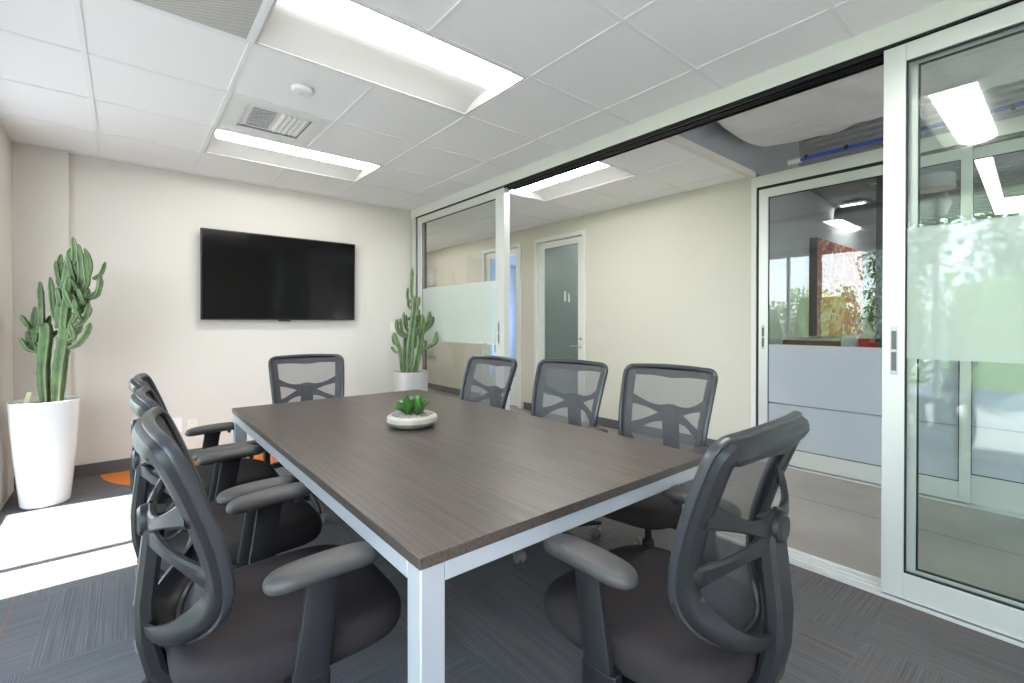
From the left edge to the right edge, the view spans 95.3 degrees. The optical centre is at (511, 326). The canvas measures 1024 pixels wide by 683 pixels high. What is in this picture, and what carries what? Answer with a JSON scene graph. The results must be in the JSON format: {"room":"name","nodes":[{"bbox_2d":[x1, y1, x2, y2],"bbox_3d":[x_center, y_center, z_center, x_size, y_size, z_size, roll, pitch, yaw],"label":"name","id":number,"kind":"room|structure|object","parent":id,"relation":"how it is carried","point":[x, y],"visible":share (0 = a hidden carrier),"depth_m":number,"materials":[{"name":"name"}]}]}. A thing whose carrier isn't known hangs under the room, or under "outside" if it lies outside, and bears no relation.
{"room":"office","nodes":[
{"label":"office","id":0,"kind":"room"},
{"bbox_2d":[0,123,13,510],"bbox_3d":[-1.432,-0.135,0.631,0.140,2.800,7.200,0,1,-40],"label":"wall","id":1,"kind":"structure","parent":0,"point":[6,256],"depth_m":3.19,"materials":[{"name":"white paint"}]},
{"bbox_2d":[12,142,70,475],"bbox_3d":[-3.539,-0.075,3.519,0.300,2.540,0.065,0,1,-40],"label":"wall","id":2,"kind":"structure","parent":0,"point":[40,175],"depth_m":3.46,"materials":[{"name":"white paint"}]},
{"bbox_2d":[6,396,80,509],"bbox_3d":[-3.156,0.848,3.157,0.356,0.700,0.356,0,1,-40],"label":"planter","id":3,"kind":"object","parent":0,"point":[43,431],"depth_m":3.05,"materials":[{"name":"white ceramic"}]},
{"bbox_2d":[69,153,410,465],"bbox_3d":[-2.470,-0.187,4.524,3.530,2.750,0.120,0,1,-40],"label":"wall","id":4,"kind":"structure","parent":0,"point":[145,222],"depth_m":4.13,"materials":[{"name":"white paint"}]},
{"bbox_2d":[14,440,259,489],"bbox_3d":[-2.403,1.138,4.460,3.240,0.100,0.077,0,1,-40],"label":"baseboard","id":5,"kind":"structure","parent":4,"relation":"attached to","point":[106,467],"depth_m":3.76,"materials":[{"name":"grey plastic"}]},
{"bbox_2d":[172,417,181,431],"bbox_3d":[-2.928,0.866,4.070,0.085,0.130,0.006,0,1,-40],"label":"data plate","id":6,"kind":"object","parent":4,"relation":"attached to","point":[178,421],"visible":0.51,"depth_m":4.08,"materials":[{"name":"white plastic"}]},
{"bbox_2d":[187,418,196,429],"bbox_3d":[-2.839,0.880,4.142,0.075,0.115,0.008,0,1,-40],"label":"wall outlet","id":7,"kind":"object","parent":4,"relation":"attached to","point":[191,423],"visible":0.73,"depth_m":4.14,"materials":[{"name":"white plastic"}]},
{"bbox_2d":[200,228,354,320],"bbox_3d":[-2.232,-0.461,4.576,1.380,0.823,0.095,0,1,-40],"label":"television","id":8,"kind":"object","parent":4,"relation":"attached to","point":[244,275],"visible":1,"depth_m":4.48,"materials":[{"name":"glossy black screen glass"},{"name":"black plastic"}]},
{"bbox_2d":[390,322,395,331],"bbox_3d":[-1.361,0.012,5.359,0.075,0.120,0.010,0,1,-40],"label":"light switch","id":9,"kind":"object","parent":4,"relation":"attached to","point":[392,324],"visible":0.88,"depth_m":5.35,"materials":[{"name":"white plastic"}]},
{"bbox_2d":[411,218,415,361],"bbox_3d":[-1.100,-0.042,5.513,0.140,2.445,0.105,0,1,-40],"label":"door frame","id":10,"kind":"structure","parent":4,"relation":"attached to","point":[413,220],"depth_m":5.45,"materials":[{"name":"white metal"}]},
{"bbox_2d":[236,122,673,205],"bbox_3d":[0.522,-0.486,5.104,8.880,3.340,11.840,0,1,-40],"label":"roof","id":11,"kind":"structure","parent":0,"point":[310,122],"depth_m":4.56,"materials":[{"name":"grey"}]},
{"bbox_2d":[0,0,945,210],"bbox_3d":[-0.173,-1.347,1.665,3.330,0.029,7.200,0,1,-40],"label":"ceiling","id":12,"kind":"structure","parent":0,"point":[525,36],"depth_m":2.49,"materials":[{"name":"tile"}]},
{"bbox_2d":[128,0,266,41],"bbox_3d":[-1.273,-1.336,1.774,0.602,0.010,0.602,0,1,-40],"label":"ceiling vent","id":13,"kind":"object","parent":12,"relation":"in","point":[235,18],"visible":0.94,"depth_m":1.99,"materials":[{"name":"white metal"}]},
{"bbox_2d":[216,95,333,147],"bbox_3d":[-1.581,-1.354,3.102,0.602,0.028,0.602,0,1,-40],"label":"ceiling vent","id":14,"kind":"object","parent":12,"relation":"in","point":[241,110],"visible":0.99,"depth_m":3.10,"materials":[{"name":"white metal"}]},
{"bbox_2d":[204,128,381,181],"bbox_3d":[-1.736,-1.377,3.766,1.216,0.064,0.606,0,1,-40],"label":"ceiling light","id":15,"kind":"object","parent":12,"relation":"attached to","point":[222,142],"visible":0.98,"depth_m":3.78,"materials":[{"name":"white plastic"}]},
{"bbox_2d":[291,84,312,96],"bbox_3d":[-1.180,-1.320,2.623,0.110,0.032,0.110,0,1,-40],"label":"smoke detector","id":16,"kind":"object","parent":12,"relation":"attached to","point":[299,89],"visible":1,"depth_m":2.60,"materials":[{"name":"white plastic"}]},
{"bbox_2d":[254,0,525,114],"bbox_3d":[-0.568,-1.367,2.357,1.216,0.064,0.606,0,1,-40],"label":"ceiling light","id":17,"kind":"object","parent":12,"relation":"attached to","point":[349,36],"visible":0.98,"depth_m":2.33,"materials":[{"name":"white plastic"}]},
{"bbox_2d":[0,0,856,209],"bbox_3d":[-0.173,-1.332,1.665,3.330,0.008,7.200,0,1,-40],"label":"grid","id":18,"kind":"object","parent":12,"relation":"attached to","point":[831,8],"visible":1,"depth_m":2.54,"materials":[{"name":"silver metal"}]},
{"bbox_2d":[434,228,528,370],"bbox_3d":[0.259,-0.248,9.537,3.630,2.800,4.640,0,1,-40],"label":"wall","id":19,"kind":"structure","parent":0,"point":[512,257],"depth_m":12.20,"materials":[{"name":"blue paint"}]},
{"bbox_2d":[0,371,1023,682],"bbox_3d":[2.713,1.219,5.763,13.080,0.080,13.800,0,1,-40],"label":"floor","id":20,"kind":"structure","parent":0,"point":[68,579],"depth_m":2.07,"materials":[{"name":"carpet"}]},
{"bbox_2d":[6,237,106,509],"bbox_3d":[-3.045,0.297,3.181,0.585,1.800,0.356,0,0,-14],"label":"potted cactus","id":21,"kind":"object","parent":20,"relation":"on","point":[43,430],"visible":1,"depth_m":3.10,"materials":[{"name":"green plant"}]},
{"bbox_2d":[129,373,278,605],"bbox_3d":[-1.477,0.713,2.274,0.604,0.981,0.641,0,1,-38],"label":"office chair","id":22,"kind":"object","parent":20,"relation":"on","point":[250,470],"visible":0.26,"depth_m":2.30,"materials":[{"name":"grey plastic"}]},
{"bbox_2d":[129,386,321,682],"bbox_3d":[-1.068,0.714,1.777,0.604,0.986,0.641,0,1,-40],"label":"office chair","id":23,"kind":"object","parent":20,"relation":"on","point":[300,524],"visible":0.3,"depth_m":1.65,"materials":[{"name":"grey plastic"}]},
{"bbox_2d":[132,407,400,682],"bbox_3d":[-0.633,0.710,1.254,0.604,1.001,0.641,0,1,-39],"label":"office chair","id":24,"kind":"object","parent":20,"relation":"on","point":[288,617],"visible":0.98,"depth_m":1.05,"materials":[{"name":"plastic"}]},
{"bbox_2d":[263,354,344,524],"bbox_3d":[-1.298,0.697,3.047,0.641,1.001,0.604,0,0,-32],"label":"office chair","id":25,"kind":"object","parent":20,"relation":"on","point":[306,390],"visible":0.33,"depth_m":3.22,"materials":[{"name":"grey plastic"}]},
{"bbox_2d":[391,269,437,391],"bbox_3d":[-1.036,0.284,4.951,0.427,1.801,0.424,0,1,-40],"label":"potted cactus","id":26,"kind":"object","parent":20,"relation":"on","point":[409,377],"visible":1,"depth_m":4.92,"materials":[{"name":"green plant"}]},
{"bbox_2d":[393,369,427,391],"bbox_3d":[-1.077,0.830,4.958,0.370,0.710,0.370,0,1,-40],"label":"planter","id":27,"kind":"object","parent":26,"relation":"attached to","point":[403,379],"depth_m":4.81,"materials":[{"name":"white ceramic"}]},
{"bbox_2d":[232,389,703,682],"bbox_3d":[-0.426,0.830,2.119,1.140,0.750,2.133,0,1,-40],"label":"conference table","id":28,"kind":"object","parent":20,"relation":"on","point":[481,484],"visible":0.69,"depth_m":1.46,"materials":[{"name":"laminate"}]},
{"bbox_2d":[386,395,437,429],"bbox_3d":[-0.454,0.382,2.126,0.228,0.147,0.228,0,0,24],"label":"potted succulent","id":29,"kind":"object","parent":28,"relation":"on","point":[411,414],"visible":1,"depth_m":2.08,"materials":[{"name":"stone"}]},
{"bbox_2d":[386,410,437,429],"bbox_3d":[-0.454,0.427,2.127,0.228,0.056,0.228,0,1,-40],"label":"bowl","id":30,"kind":"object","parent":29,"relation":"attached to","point":[402,419],"depth_m":2.05,"materials":[{"name":"ceramic"}]},
{"bbox_2d":[460,355,517,408],"bbox_3d":[-0.312,0.698,2.921,0.604,1.001,0.641,0,1,-42],"label":"office chair","id":31,"kind":"object","parent":20,"relation":"on","point":[493,394],"visible":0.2,"depth_m":3.09,"materials":[{"name":"grey plastic"}]},
{"bbox_2d":[513,359,607,562],"bbox_3d":[0.198,0.700,2.581,0.641,1.001,0.604,0,1,40],"label":"office chair","id":32,"kind":"object","parent":20,"relation":"on","point":[574,402],"visible":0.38,"depth_m":2.75,"materials":[{"name":"grey plastic"}]},
{"bbox_2d":[590,363,717,545],"bbox_3d":[0.618,0.698,2.160,0.641,1.011,0.604,0,1,43],"label":"office chair","id":33,"kind":"object","parent":20,"relation":"on","point":[655,512],"visible":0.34,"depth_m":2.26,"materials":[{"name":"grey plastic"}]},
{"bbox_2d":[543,410,809,682],"bbox_3d":[0.413,0.710,1.252,0.641,1.001,0.604,0,1,-42],"label":"office chair","id":34,"kind":"object","parent":20,"relation":"on","point":[635,613],"visible":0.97,"depth_m":1.04,"materials":[{"name":"grey plastic"}]},
{"bbox_2d":[851,250,882,341],"bbox_3d":[4.472,0.104,5.649,0.568,2.152,0.622,0,1,-40],"label":"dracaena","id":35,"kind":"object","parent":20,"relation":"on","point":[871,318],"visible":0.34,"depth_m":5.72,"materials":[{"name":"green plant"}]},
{"bbox_2d":[716,531,1023,647],"bbox_3d":[1.163,1.194,2.790,0.160,0.014,7.200,0,1,-40],"label":"door track","id":36,"kind":"object","parent":20,"relation":"on","point":[858,579],"depth_m":2.22,"materials":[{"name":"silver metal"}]},
{"bbox_2d":[418,188,501,394],"bbox_3d":[-0.580,-0.038,4.816,0.038,2.419,1.578,0,1,-40],"label":"door","id":37,"kind":"structure","parent":36,"relation":"on","point":[471,312],"depth_m":4.66,"materials":[{"name":"glass"}]},
{"bbox_2d":[416,218,426,369],"bbox_3d":[-1.058,-0.044,5.462,0.120,2.424,0.027,0,1,-40],"label":"gasket","id":38,"kind":"structure","parent":37,"relation":"attached to","point":[425,224],"depth_m":5.47,"materials":[{"name":"black rubber"}]},
{"bbox_2d":[881,1,1023,641],"bbox_3d":[2.277,-0.013,1.368,0.038,2.419,1.902,0,1,-40],"label":"door","id":39,"kind":"structure","parent":36,"relation":"on","point":[952,291],"depth_m":1.97,"materials":[{"name":"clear metal"}]},
{"bbox_2d":[906,25,1023,607],"bbox_3d":[2.346,-0.013,1.392,0.030,2.419,1.850,0,1,-40],"label":"door","id":40,"kind":"structure","parent":36,"relation":"on","point":[914,67],"depth_m":2.06,"materials":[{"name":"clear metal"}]},
{"bbox_2d":[760,459,1023,518],"bbox_3d":[4.067,1.203,1.958,0.150,0.011,5.813,0,1,-40],"label":"door track","id":41,"kind":"object","parent":20,"relation":"on","point":[980,507],"depth_m":3.24,"materials":[{"name":"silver metal"}]},
{"bbox_2d":[772,402,1023,432],"bbox_3d":[4.099,0.714,5.089,0.800,0.940,2.200,0,1,-40],"label":"trim","id":42,"kind":"structure","parent":20,"relation":"on","point":[772,402],"depth_m":4.86,"materials":[{"name":"grey metal"}]},
{"bbox_2d":[783,338,840,345],"bbox_3d":[3.531,0.194,5.466,0.310,0.095,0.550,0,1,-40],"label":"cardboard tray","id":43,"kind":"object","parent":42,"relation":"on","point":[791,341],"visible":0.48,"depth_m":5.35,"materials":[{"name":"brown cardboard"}]},
{"bbox_2d":[841,335,858,346],"bbox_3d":[3.754,0.173,5.189,0.120,0.140,0.140,0,1,-40],"label":"box","id":44,"kind":"object","parent":42,"relation":"on","point":[846,340],"visible":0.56,"depth_m":5.15,"materials":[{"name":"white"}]},
{"bbox_2d":[858,338,873,346],"bbox_3d":[3.817,0.189,5.034,0.160,0.110,0.100,0,1,-40],"label":"box","id":45,"kind":"object","parent":42,"relation":"on","point":[863,342],"visible":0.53,"depth_m":4.99,"materials":[{"name":"red"}]},
{"bbox_2d":[870,342,878,347],"bbox_3d":[3.887,0.210,4.949,0.160,0.070,0.120,0,1,-40],"label":"box","id":46,"kind":"object","parent":42,"relation":"on","point":[873,344],"visible":0.28,"depth_m":4.91,"materials":[{"name":"red"}]},
{"bbox_2d":[879,335,881,347],"bbox_3d":[3.886,0.171,4.792,0.026,0.150,0.200,0,0,-25],"label":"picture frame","id":47,"kind":"object","parent":42,"relation":"on","point":[880,336],"visible":0.23,"depth_m":4.87,"materials":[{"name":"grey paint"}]},
{"bbox_2d":[545,206,622,394],"bbox_3d":[1.731,-0.180,6.978,2.630,2.700,1.180,0,1,-40],"label":"wall","id":48,"kind":"structure","parent":0,"point":[561,262],"depth_m":6.79,"materials":[{"name":"cream matte wall paint"}]},
{"bbox_2d":[427,140,745,251],"bbox_3d":[-0.868,-1.383,6.595,1.610,0.029,7.520,0,1,-40],"label":"ceiling","id":49,"kind":"structure","parent":0,"point":[659,154],"depth_m":4.80,"materials":[{"name":"tile"}]},
{"bbox_2d":[510,162,636,201],"bbox_3d":[0.512,-1.382,4.427,0.606,0.064,1.216,0,1,-40],"label":"ceiling light","id":50,"kind":"object","parent":49,"relation":"attached to","point":[595,174],"visible":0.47,"depth_m":4.47,"materials":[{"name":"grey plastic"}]},
{"bbox_2d":[427,157,735,249],"bbox_3d":[-0.868,-1.367,6.595,1.610,0.008,7.520,0,1,-40],"label":"grid","id":51,"kind":"object","parent":49,"relation":"attached to","point":[638,174],"visible":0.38,"depth_m":5.02,"materials":[{"name":"silver metal"}]},
{"bbox_2d":[664,135,755,178],"bbox_3d":[1.551,-1.351,3.684,1.599,0.050,0.050,0,1,-40],"label":"soffit edge","id":52,"kind":"structure","parent":49,"relation":"attached to","point":[677,140],"depth_m":3.67,"materials":[{"name":"white paint"}]},
{"bbox_2d":[427,178,750,439],"bbox_3d":[-0.228,-0.101,7.187,0.120,2.540,7.640,0,1,-40],"label":"wall","id":53,"kind":"structure","parent":0,"point":[668,278],"depth_m":4.94,"materials":[{"name":"beige paint"}]},
{"bbox_2d":[427,269,436,285],"bbox_3d":[-1.475,-0.886,8.550,0.055,0.290,0.280,0,1,-40],"label":"wall box","id":54,"kind":"object","parent":53,"relation":"attached to","point":[431,274],"visible":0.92,"depth_m":8.49,"materials":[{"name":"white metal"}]},
{"bbox_2d":[427,341,436,355],"bbox_3d":[-1.475,0.339,8.559,0.055,0.400,0.280,0,1,-40],"label":"wall box","id":55,"kind":"object","parent":53,"relation":"attached to","point":[432,351],"visible":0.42,"depth_m":8.49,"materials":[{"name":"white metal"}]},
{"bbox_2d":[482,243,520,407],"bbox_3d":[-0.120,-0.010,7.050,0.150,2.360,0.928,0,1,-40],"label":"door","id":56,"kind":"structure","parent":53,"relation":"in","point":[488,255],"depth_m":6.80,"materials":[{"name":"white"}]},
{"bbox_2d":[534,230,585,421],"bbox_3d":[0.646,-0.004,6.110,0.169,2.360,0.923,0,1,-40],"label":"door","id":57,"kind":"structure","parent":53,"relation":"in","point":[578,237],"depth_m":6.20,"materials":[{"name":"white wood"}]},
{"bbox_2d":[564,291,569,301],"bbox_3d":[0.710,-0.383,6.017,0.003,0.140,0.095,0,1,-40],"label":"door sign","id":58,"kind":"object","parent":57,"relation":"attached to","point":[564,291],"visible":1,"depth_m":6.04,"materials":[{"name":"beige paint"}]},
{"bbox_2d":[428,383,715,446],"bbox_3d":[-0.247,1.119,7.115,0.012,0.100,7.540,0,1,-40],"label":"baseboard","id":59,"kind":"structure","parent":53,"relation":"attached to","point":[601,421],"depth_m":5.43,"materials":[{"name":"grey plastic"}]},
{"bbox_2d":[758,146,972,502],"bbox_3d":[2.623,-0.011,3.619,0.038,2.370,1.347,0,1,-40],"label":"door","id":60,"kind":"structure","parent":53,"relation":"in","point":[841,378],"depth_m":3.59,"materials":[{"name":"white metal"}]},
{"bbox_2d":[750,115,1023,427],"bbox_3d":[4.056,-0.052,1.969,0.120,2.515,5.858,0,1,-40],"label":"door frame","id":61,"kind":"structure","parent":53,"relation":"attached to","point":[1016,124],"depth_m":3.70,"materials":[{"name":"white metal"}]},
{"bbox_2d":[756,131,1023,425],"bbox_3d":[4.071,-0.009,1.952,0.100,2.410,5.813,0,1,-40],"label":"gasket","id":62,"kind":"object","parent":53,"relation":"in","point":[1016,135],"depth_m":3.79,"materials":[{"name":"black rubber"}]},
{"bbox_2d":[970,137,1023,513],"bbox_3d":[3.596,0.002,2.525,0.034,2.380,1.700,0,1,-40],"label":"door","id":63,"kind":"structure","parent":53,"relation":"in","point":[997,389],"depth_m":3.04,"materials":[{"name":"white metal"}]},
{"bbox_2d":[411,0,1011,218],"bbox_3d":[1.165,-1.392,2.773,0.155,0.295,7.200,0,1,-40],"label":"wall","id":64,"kind":"structure","parent":0,"point":[948,11],"depth_m":2.46,"materials":[{"name":"white paint"}]},
{"bbox_2d":[502,187,509,409],"bbox_3d":[-0.053,-0.035,4.207,0.065,2.424,0.023,0,1,-40],"label":"door frame","id":65,"kind":"structure","parent":64,"relation":"attached to","point":[505,192],"depth_m":4.19,"materials":[{"name":"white metal"}]},
{"bbox_2d":[415,0,1023,217],"bbox_3d":[1.191,-1.233,2.731,0.130,0.023,7.100,0,1,-40],"label":"door track","id":66,"kind":"object","parent":64,"relation":"attached to","point":[873,59],"visible":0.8,"depth_m":2.60,"materials":[{"name":"black metal"}]},
{"bbox_2d":[679,122,798,193],"bbox_3d":[1.951,-1.674,4.021,2.649,0.590,0.038,0,1,-40],"label":"wall","id":67,"kind":"structure","parent":0,"point":[713,137],"depth_m":4.06,"materials":[{"name":"grey"}]},
{"bbox_2d":[769,191,875,402],"bbox_3d":[4.792,-0.412,7.278,7.730,3.160,0.100,0,1,-40],"label":"wall","id":68,"kind":"structure","parent":0,"point":[795,219],"depth_m":6.61,"materials":[{"name":"grey paint"}]},
{"bbox_2d":[809,237,862,335],"bbox_3d":[5.292,-0.579,7.559,2.300,1.440,0.104,0,1,-40],"label":"window","id":69,"kind":"structure","parent":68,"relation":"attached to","point":[834,282],"depth_m":7.24,"materials":[{"name":"clear glass"}]},
{"bbox_2d":[875,176,882,334],"bbox_3d":[4.735,-0.382,5.842,0.250,3.120,0.240,0,1,-40],"label":"column","id":70,"kind":"structure","parent":0,"point":[879,180],"depth_m":5.82,"materials":[{"name":"grey paint"}]},
{"bbox_2d":[799,79,1023,224],"bbox_3d":[6.286,-1.990,4.155,9.600,0.120,6.800,0,1,-40],"label":"ceiling","id":71,"kind":"structure","parent":0,"point":[1010,167],"depth_m":5.22,"materials":[{"name":"paint"}]},
{"bbox_2d":[837,199,869,206],"bbox_3d":[5.726,-1.932,7.652,1.100,0.036,0.360,0,1,-40],"label":"recessed light","id":72,"kind":"object","parent":71,"relation":"in","point":[852,203],"visible":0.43,"depth_m":7.31,"materials":[{"name":"white plastic"}]},
{"bbox_2d":[841,202,863,206],"bbox_3d":[5.726,-1.917,7.652,1.000,0.006,0.300,0,1,-40],"label":"diffuser","id":73,"kind":"object","parent":72,"relation":"attached to","point":[859,202],"depth_m":7.34,"materials":[{"name":"white plastic"}]},
{"bbox_2d":[717,32,1023,146],"bbox_3d":[2.968,-1.696,2.174,1.116,0.574,3.901,0,1,-40],"label":"ceiling panel","id":74,"kind":"object","parent":71,"relation":"hanging from","point":[833,107],"visible":0.36,"depth_m":2.92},
{"bbox_2d":[834,191,951,228],"bbox_3d":[5.531,-1.689,6.824,0.332,0.332,1.330,0,1,-40],"label":"duct","id":75,"kind":"object","parent":71,"relation":"hanging from","point":[939,203],"visible":0.59,"depth_m":6.89,"materials":[{"name":"metal"}]},
{"bbox_2d":[787,101,1023,165],"bbox_3d":[3.633,-1.354,2.188,0.048,0.094,4.270,0,1,-40],"label":"pipe","id":76,"kind":"object","parent":71,"relation":"hanging from","point":[1013,106],"visible":0.8,"depth_m":3.16,"materials":[{"name":"blue"}]},
{"bbox_2d":[920,171,955,193],"bbox_3d":[5.491,-1.856,6.056,0.400,0.175,0.400,0,1,-40],"label":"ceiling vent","id":77,"kind":"object","parent":71,"relation":"in","point":[939,181],"visible":0.94,"depth_m":5.92,"materials":[{"name":"metal"}]},
{"bbox_2d":[974,157,1007,213],"bbox_3d":[6.069,-1.818,5.882,3.870,0.208,0.141,0,1,-42],"label":"lamp","id":78,"kind":"object","parent":71,"relation":"hanging from","point":[986,167],"visible":0.83,"depth_m":5.60,"materials":[{"name":"white plastic"}]},
{"bbox_2d":[975,157,996,179],"bbox_3d":[5.097,-1.712,5.019,1.230,0.008,0.120,0,1,-42],"label":"diffuser","id":79,"kind":"object","parent":78,"relation":"attached to","point":[986,167],"depth_m":5.06,"materials":[{"name":"white plastic"}]},
{"bbox_2d":[983,178,1002,199],"bbox_3d":[6.069,-1.718,5.883,1.230,0.008,0.120,0,1,-42],"label":"diffuser","id":80,"kind":"object","parent":78,"relation":"attached to","point":[993,187],"depth_m":5.81,"materials":[{"name":"white plastic"}]},
{"bbox_2d":[990,198,1006,213],"bbox_3d":[7.040,-1.724,6.746,1.230,0.008,0.120,0,1,-42],"label":"diffuser","id":81,"kind":"object","parent":78,"relation":"attached to","point":[999,206],"depth_m":6.68,"materials":[{"name":"white plastic"}]},
{"bbox_2d":[920,214,1023,226],"bbox_3d":[9.944,-0.411,7.196,0.100,3.160,6.800,0,1,-40],"label":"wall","id":82,"kind":"structure","parent":0,"point":[1019,214],"depth_m":8.70,"materials":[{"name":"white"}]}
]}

